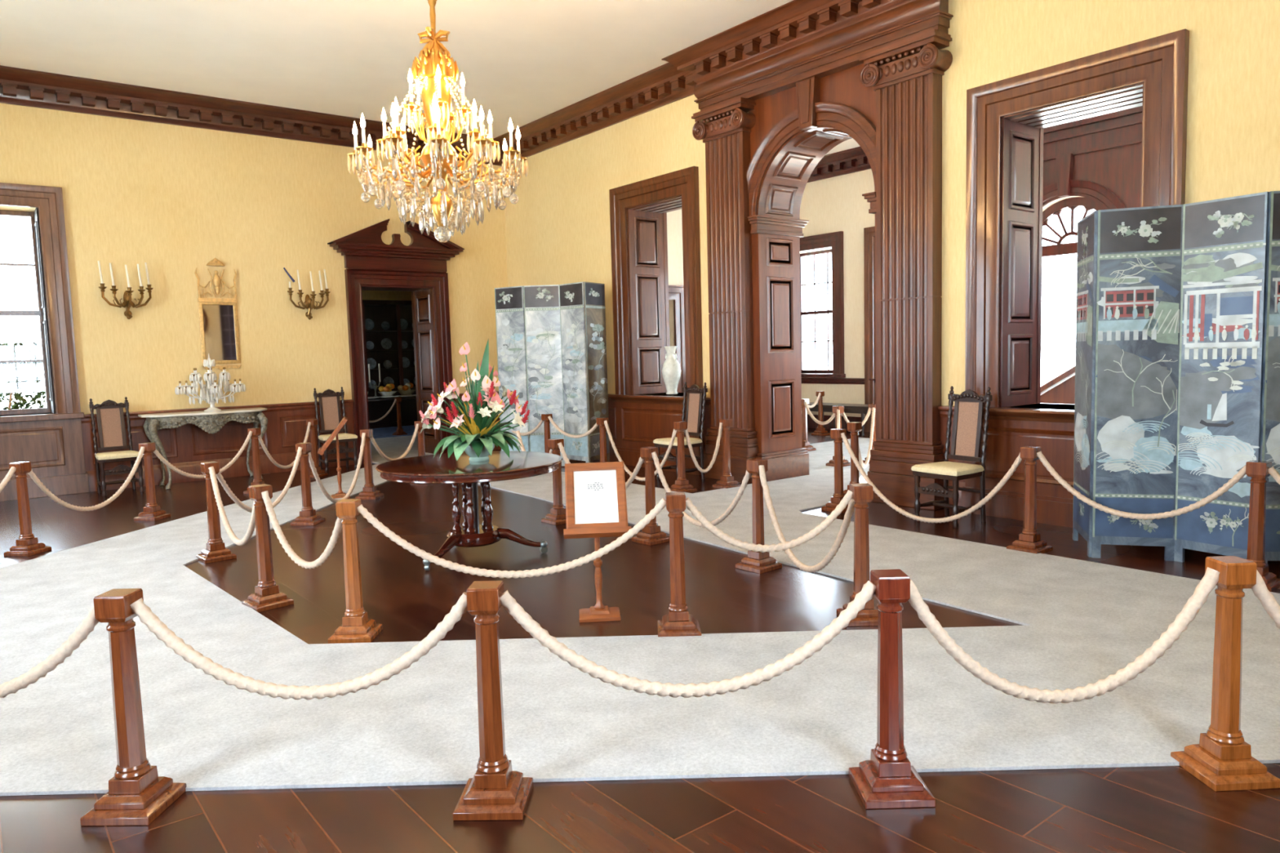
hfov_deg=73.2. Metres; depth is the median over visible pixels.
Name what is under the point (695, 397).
chair
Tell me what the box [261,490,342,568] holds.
rope
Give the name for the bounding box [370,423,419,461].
rope
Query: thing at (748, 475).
rope
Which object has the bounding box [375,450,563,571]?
round table
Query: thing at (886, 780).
post
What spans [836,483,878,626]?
post
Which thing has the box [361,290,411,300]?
wall
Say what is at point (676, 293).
window
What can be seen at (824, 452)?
carpet
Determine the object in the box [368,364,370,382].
candle
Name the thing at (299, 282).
candle
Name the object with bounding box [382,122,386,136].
candle
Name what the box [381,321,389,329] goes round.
plate
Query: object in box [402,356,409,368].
plate
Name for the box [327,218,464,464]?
door frame
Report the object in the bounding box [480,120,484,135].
candle
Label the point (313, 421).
post
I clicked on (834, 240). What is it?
window
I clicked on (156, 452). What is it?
rope
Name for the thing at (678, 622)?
post
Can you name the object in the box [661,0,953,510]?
door
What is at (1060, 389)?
staircase
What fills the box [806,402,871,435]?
bench
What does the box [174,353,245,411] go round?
candelabrum
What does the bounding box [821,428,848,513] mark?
post
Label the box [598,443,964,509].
baseboard
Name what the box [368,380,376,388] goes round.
plate
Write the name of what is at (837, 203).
wall
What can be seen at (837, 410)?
rope
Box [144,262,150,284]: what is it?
candle
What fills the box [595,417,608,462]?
post
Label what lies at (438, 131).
candle
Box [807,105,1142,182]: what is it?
trim
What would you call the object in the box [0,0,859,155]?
ceiling
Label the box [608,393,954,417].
trim
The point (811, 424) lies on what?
trim
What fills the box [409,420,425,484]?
post
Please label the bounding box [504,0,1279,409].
wall
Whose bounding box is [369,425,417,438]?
rug
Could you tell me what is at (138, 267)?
candle
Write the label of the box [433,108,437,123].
candle
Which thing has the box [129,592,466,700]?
rope
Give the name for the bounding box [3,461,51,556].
post
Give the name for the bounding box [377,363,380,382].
candle
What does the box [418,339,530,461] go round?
flower arrangement
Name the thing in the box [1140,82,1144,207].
shutter
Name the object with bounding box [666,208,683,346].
wall
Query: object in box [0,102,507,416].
wall
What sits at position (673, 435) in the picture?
rope
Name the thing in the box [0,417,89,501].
trim
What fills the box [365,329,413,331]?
shelf
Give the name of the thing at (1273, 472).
rope
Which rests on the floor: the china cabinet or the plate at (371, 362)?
the china cabinet
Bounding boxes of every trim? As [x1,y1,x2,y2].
[0,65,502,165]
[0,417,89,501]
[80,391,498,423]
[81,400,500,471]
[493,62,697,162]
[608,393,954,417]
[608,401,964,482]
[801,377,875,431]
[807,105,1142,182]
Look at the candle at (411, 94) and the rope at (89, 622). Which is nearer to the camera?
the rope at (89, 622)
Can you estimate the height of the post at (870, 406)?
0.775 m
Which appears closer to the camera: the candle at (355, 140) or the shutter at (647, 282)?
the candle at (355, 140)
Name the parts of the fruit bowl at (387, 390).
dish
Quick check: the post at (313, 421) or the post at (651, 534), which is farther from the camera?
the post at (313, 421)
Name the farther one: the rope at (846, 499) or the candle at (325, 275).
the candle at (325, 275)
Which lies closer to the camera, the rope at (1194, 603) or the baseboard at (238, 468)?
the rope at (1194, 603)
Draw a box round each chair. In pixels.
[88,396,144,496]
[313,386,357,472]
[653,382,707,479]
[911,386,992,528]
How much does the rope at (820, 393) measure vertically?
0.178 m
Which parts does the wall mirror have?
glass, frame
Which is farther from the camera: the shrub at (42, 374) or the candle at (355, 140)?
the shrub at (42, 374)
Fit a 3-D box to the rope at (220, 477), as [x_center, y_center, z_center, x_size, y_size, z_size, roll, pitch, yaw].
[-3.300,0.502,7.540,0.044,0.507,1.329,-1,5,8]
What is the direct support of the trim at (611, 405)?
attached to the wall at (557, 230)
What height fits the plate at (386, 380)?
0.259 m
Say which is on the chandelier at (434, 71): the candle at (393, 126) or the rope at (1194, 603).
the candle at (393, 126)
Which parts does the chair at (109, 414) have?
post, leg, frame, leg, crest rail, rail, seat, seat rail, frame, post, leg, leg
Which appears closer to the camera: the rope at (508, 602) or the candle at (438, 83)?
the rope at (508, 602)
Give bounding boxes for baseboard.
[85,444,501,492]
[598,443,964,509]
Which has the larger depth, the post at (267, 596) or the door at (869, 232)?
the door at (869, 232)
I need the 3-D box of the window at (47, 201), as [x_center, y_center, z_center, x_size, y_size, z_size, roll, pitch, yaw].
[-7.758,-1.446,10.191,1.760,2.800,0.540,-5,6,-38]
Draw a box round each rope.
[0,466,16,492]
[0,606,98,697]
[27,446,145,511]
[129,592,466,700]
[153,431,253,478]
[208,466,255,546]
[215,447,302,512]
[257,422,311,468]
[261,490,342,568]
[308,432,365,503]
[356,497,666,578]
[368,399,396,422]
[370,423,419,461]
[497,413,542,435]
[500,581,875,697]
[515,431,551,453]
[547,416,597,438]
[557,442,644,489]
[604,420,676,480]
[651,451,751,528]
[684,422,722,472]
[685,489,853,552]
[759,465,854,573]
[804,401,835,424]
[807,392,821,408]
[836,408,839,428]
[840,432,1022,523]
[841,407,871,426]
[858,407,875,467]
[908,567,1219,703]
[1036,451,1245,519]
[1251,569,1279,628]
[1268,466,1279,484]
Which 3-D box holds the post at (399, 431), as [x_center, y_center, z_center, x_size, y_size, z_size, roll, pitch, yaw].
[-4.901,-0.206,17.520,0.236,0.775,0.236,-5,6,-38]
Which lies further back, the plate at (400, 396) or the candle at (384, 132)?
the plate at (400, 396)
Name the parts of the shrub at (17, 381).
stem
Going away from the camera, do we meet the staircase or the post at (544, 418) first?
the staircase
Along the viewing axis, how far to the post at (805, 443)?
12.86 m
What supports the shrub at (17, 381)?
on the ground
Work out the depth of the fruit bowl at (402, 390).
18.39 m
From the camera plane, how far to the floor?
3.09 m
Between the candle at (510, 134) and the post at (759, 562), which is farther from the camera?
the candle at (510, 134)
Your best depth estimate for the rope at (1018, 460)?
7.16 m
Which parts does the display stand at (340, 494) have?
frame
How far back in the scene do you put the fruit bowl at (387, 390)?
18.08 m
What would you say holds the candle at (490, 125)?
on the chandelier at (434, 71)
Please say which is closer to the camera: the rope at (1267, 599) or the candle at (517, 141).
the rope at (1267, 599)
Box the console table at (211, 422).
[137,407,267,489]
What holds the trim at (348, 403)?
attached to the wall at (174, 199)
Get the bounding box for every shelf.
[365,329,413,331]
[366,348,413,351]
[368,386,415,390]
[369,368,414,370]
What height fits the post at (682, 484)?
0.775 m
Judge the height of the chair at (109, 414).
1.172 m
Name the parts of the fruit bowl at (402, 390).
dish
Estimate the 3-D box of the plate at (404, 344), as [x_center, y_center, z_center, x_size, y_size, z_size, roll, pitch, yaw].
[-5.589,-1.935,20.364,0.200,0.199,0.044,-5,6,-38]
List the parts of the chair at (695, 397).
leg, leg, seat, seat rail, post, frame, rail, crest rail, frame, leg, post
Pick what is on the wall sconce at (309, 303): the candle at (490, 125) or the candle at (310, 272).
the candle at (310, 272)
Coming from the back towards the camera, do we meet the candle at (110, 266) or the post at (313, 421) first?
the post at (313, 421)
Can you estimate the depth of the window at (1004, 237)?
7.55 m
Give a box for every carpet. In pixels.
[0,451,1279,795]
[370,435,417,456]
[808,437,869,482]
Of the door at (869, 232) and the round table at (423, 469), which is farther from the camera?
the door at (869, 232)
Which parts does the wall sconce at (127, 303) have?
arm, arm, arm, arm, arm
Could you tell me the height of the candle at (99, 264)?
0.282 m
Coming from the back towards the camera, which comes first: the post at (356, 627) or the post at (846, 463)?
the post at (846, 463)
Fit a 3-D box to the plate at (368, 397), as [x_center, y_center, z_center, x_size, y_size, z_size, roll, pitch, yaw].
[-5.581,-0.581,17.724,0.435,0.036,0.435,-5,6,-38]
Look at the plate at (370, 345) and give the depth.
19.86 m
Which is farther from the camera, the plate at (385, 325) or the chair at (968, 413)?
the plate at (385, 325)
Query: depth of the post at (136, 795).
2.97 m
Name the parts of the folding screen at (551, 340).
panel, panel, panel, panel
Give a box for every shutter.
[34,207,55,413]
[626,208,670,395]
[999,116,1044,407]
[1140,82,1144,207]
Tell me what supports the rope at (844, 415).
hanging from the post at (846, 463)
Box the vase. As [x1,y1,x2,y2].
[662,346,680,394]
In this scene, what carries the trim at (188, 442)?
attached to the wall at (174, 199)
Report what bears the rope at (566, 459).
hanging from the post at (651, 534)
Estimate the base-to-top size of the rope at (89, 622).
0.376 m
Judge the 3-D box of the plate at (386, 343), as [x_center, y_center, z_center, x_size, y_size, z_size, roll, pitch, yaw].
[-5.919,-1.933,20.103,0.260,0.259,0.049,-5,6,-38]
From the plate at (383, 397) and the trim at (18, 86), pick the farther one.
the plate at (383, 397)
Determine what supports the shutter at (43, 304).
attached to the window at (47, 201)
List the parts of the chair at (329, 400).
post, leg, frame, leg, crest rail, rail, seat, seat rail, frame, post, leg, leg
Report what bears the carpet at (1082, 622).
on the floor
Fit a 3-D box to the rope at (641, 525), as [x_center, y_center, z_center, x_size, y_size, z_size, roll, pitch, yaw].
[-0.705,0.629,4.768,1.735,0.434,0.046,-1,5,2]
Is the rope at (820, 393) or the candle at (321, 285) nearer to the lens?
the candle at (321, 285)
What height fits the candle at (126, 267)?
0.282 m
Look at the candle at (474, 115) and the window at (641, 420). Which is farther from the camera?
the window at (641, 420)
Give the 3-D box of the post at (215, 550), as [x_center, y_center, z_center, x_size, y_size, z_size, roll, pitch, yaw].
[-3.397,0.671,6.856,0.236,0.775,0.236,-6,7,-42]
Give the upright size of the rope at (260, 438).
0.550 m
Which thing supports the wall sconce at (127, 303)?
attached to the wall at (174, 199)
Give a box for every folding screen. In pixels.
[494,281,609,466]
[1072,191,1279,564]
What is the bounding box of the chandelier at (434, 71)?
[347,0,528,242]
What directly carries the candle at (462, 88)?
on the chandelier at (434, 71)
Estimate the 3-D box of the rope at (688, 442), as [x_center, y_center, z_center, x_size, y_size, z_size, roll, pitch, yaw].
[0.713,0.243,9.613,0.486,0.557,0.044,-3,5,-20]
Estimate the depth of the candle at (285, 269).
12.03 m
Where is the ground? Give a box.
[0,366,1073,409]
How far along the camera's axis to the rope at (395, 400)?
17.21 m
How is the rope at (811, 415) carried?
hanging from the post at (846, 463)
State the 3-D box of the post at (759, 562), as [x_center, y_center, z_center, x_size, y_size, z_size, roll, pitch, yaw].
[0.833,0.620,6.087,0.236,0.775,0.236,-6,6,-40]
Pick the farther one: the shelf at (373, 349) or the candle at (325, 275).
the shelf at (373, 349)
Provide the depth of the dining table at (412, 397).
17.78 m
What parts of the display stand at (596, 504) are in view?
frame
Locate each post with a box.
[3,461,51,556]
[80,588,186,826]
[133,442,170,520]
[195,461,236,563]
[241,484,293,612]
[243,427,272,493]
[290,442,325,525]
[306,418,328,477]
[327,498,382,644]
[355,429,384,499]
[391,397,407,435]
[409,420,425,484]
[453,580,533,821]
[541,413,552,472]
[541,438,566,525]
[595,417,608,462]
[631,446,669,546]
[657,492,701,636]
[669,421,697,493]
[712,418,741,488]
[735,458,782,573]
[801,399,816,451]
[811,391,830,435]
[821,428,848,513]
[825,405,850,466]
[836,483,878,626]
[843,422,862,494]
[848,568,935,808]
[862,404,875,463]
[1006,445,1053,554]
[1170,555,1279,791]
[1245,460,1279,591]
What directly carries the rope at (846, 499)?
hanging from the post at (678, 622)
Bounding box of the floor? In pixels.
[0,424,1279,852]
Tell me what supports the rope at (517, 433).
attached to the post at (557, 516)
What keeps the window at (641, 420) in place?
in the wall at (557, 230)
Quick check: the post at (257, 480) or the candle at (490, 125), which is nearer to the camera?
the candle at (490, 125)
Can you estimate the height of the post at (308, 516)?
0.775 m
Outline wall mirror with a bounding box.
[194,257,241,370]
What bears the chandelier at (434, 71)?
hanging from the ceiling
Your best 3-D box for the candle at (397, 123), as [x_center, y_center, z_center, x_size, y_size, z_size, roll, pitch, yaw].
[-1.745,-2.191,6.185,0.025,0.120,0.024,-5,6,-38]
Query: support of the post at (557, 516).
on the floor
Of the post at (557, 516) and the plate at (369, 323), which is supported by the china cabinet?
the plate at (369, 323)
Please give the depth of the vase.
11.62 m
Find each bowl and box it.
[377,383,396,395]
[396,382,415,395]
[464,440,494,461]
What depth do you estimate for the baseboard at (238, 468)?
11.72 m
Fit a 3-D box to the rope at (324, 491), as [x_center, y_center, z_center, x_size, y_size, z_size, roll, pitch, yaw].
[-3.125,0.461,8.955,0.045,0.676,1.359,-1,5,6]
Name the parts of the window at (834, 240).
sash, sill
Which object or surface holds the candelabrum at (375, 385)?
on the dining table at (412, 397)
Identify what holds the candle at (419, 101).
on the chandelier at (434, 71)
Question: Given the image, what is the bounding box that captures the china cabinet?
[362,299,417,427]
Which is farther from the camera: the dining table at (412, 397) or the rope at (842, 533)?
the dining table at (412, 397)
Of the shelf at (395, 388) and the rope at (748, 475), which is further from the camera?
the shelf at (395, 388)
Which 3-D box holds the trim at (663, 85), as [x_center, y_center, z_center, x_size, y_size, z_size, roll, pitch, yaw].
[1.825,-4.096,8.726,0.330,0.340,13.600,-5,6,-38]
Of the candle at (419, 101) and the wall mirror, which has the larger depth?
the wall mirror
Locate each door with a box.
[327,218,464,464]
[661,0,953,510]
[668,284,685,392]
[863,226,875,431]
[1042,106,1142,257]
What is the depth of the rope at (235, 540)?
6.40 m
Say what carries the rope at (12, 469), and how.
attached to the post at (27, 544)
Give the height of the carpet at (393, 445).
0.011 m
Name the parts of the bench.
seat, leg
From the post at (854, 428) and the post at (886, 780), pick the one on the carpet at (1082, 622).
the post at (854, 428)
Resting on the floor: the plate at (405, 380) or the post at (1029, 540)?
the post at (1029, 540)
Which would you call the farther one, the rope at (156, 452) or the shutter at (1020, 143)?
the rope at (156, 452)
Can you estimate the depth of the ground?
54.94 m
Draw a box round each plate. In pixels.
[364,318,373,329]
[366,341,373,349]
[367,357,376,368]
[367,396,379,399]
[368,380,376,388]
[377,395,399,398]
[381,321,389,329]
[381,337,391,349]
[382,377,394,386]
[383,360,391,368]
[396,395,416,397]
[400,319,408,329]
[401,340,408,348]
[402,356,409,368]
[403,378,409,385]
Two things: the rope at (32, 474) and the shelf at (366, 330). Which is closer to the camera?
the rope at (32, 474)
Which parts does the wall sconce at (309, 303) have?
arm, arm, arm, arm, arm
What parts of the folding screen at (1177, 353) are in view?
panel, panel, panel, panel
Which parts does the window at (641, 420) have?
sill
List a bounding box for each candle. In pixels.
[97,260,103,283]
[109,262,115,285]
[124,264,130,287]
[137,263,142,286]
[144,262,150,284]
[283,267,295,282]
[296,269,301,289]
[309,271,314,291]
[318,270,323,290]
[324,269,328,288]
[353,136,357,149]
[361,128,365,142]
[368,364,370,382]
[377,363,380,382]
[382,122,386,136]
[391,118,395,133]
[395,112,399,126]
[408,83,413,101]
[417,93,420,110]
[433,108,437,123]
[436,79,441,97]
[436,120,440,134]
[461,87,465,104]
[473,114,476,128]
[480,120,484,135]
[488,124,492,137]
[509,133,513,146]
[516,140,519,151]
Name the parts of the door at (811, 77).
cornice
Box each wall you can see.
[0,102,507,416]
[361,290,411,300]
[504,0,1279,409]
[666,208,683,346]
[799,168,1080,417]
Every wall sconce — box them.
[97,260,153,319]
[283,267,330,319]
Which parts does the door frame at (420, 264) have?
raking cornice, casing, raking cornice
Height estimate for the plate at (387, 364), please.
0.199 m
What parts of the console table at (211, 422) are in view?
leg, leg, leg, leg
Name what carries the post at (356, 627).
on the floor
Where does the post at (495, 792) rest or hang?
on the floor
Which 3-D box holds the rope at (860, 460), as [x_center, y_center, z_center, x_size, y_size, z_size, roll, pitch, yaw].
[2.644,0.167,10.094,0.044,0.614,2.571,0,5,19]
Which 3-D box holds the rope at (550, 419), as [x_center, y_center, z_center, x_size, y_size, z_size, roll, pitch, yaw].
[-0.838,0.018,10.897,0.044,0.263,1.128,-6,6,-39]
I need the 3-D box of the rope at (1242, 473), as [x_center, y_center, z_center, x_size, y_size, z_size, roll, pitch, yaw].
[3.350,0.420,5.843,0.044,0.422,1.323,-6,7,-41]
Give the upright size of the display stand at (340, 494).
0.906 m
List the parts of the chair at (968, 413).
leg, leg, seat rail, seat, post, frame, leg, rail, crest rail, frame, leg, post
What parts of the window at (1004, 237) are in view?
sill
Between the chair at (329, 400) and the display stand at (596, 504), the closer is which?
the display stand at (596, 504)
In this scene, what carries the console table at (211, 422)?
on the floor
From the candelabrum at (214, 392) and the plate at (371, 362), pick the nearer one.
the candelabrum at (214, 392)
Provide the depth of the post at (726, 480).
9.68 m
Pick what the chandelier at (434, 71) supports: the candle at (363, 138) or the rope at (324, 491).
the candle at (363, 138)
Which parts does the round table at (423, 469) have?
leg, leg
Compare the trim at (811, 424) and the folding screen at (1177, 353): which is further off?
the trim at (811, 424)
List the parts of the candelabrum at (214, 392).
arm, arm, arm, arm, arm, stem, arm, arm, arm, arm, arm, arm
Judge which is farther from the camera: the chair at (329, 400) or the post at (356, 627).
the chair at (329, 400)
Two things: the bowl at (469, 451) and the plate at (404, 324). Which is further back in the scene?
the plate at (404, 324)
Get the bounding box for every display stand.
[317,417,350,498]
[563,461,631,622]
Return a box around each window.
[0,182,84,422]
[608,165,703,475]
[800,231,845,377]
[961,28,1189,527]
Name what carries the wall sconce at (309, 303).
attached to the wall at (174, 199)
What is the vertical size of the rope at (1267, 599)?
0.523 m
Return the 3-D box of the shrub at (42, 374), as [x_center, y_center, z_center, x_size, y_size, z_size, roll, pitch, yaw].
[-9.296,-0.088,13.935,1.705,2.312,1.856,-5,6,-38]
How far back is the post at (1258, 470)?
5.30 m
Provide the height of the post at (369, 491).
0.775 m
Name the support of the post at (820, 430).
on the floor
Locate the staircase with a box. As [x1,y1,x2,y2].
[1040,365,1075,404]
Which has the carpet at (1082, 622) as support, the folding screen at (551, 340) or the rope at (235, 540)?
the folding screen at (551, 340)
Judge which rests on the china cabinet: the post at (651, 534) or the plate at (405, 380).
the plate at (405, 380)
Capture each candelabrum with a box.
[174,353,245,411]
[368,363,380,398]
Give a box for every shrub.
[0,337,46,410]
[0,351,46,408]
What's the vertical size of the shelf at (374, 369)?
0.030 m
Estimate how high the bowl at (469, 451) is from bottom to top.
0.165 m
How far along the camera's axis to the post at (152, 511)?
8.70 m
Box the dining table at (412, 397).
[368,394,416,401]
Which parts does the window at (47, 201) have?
sash, sill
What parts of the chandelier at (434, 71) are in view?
arm, arm, arm, arm, arm, arm, arm, arm, arm, arm, stem, crown, arm, arm, arm, arm, arm, arm, arm, arm, arm, arm, arm, arm, arm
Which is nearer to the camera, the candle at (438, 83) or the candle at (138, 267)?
the candle at (438, 83)
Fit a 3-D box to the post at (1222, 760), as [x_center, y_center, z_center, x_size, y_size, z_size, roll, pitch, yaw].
[2.067,0.849,3.031,0.236,0.775,0.236,-2,5,-2]
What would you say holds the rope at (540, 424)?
attached to the post at (544, 418)

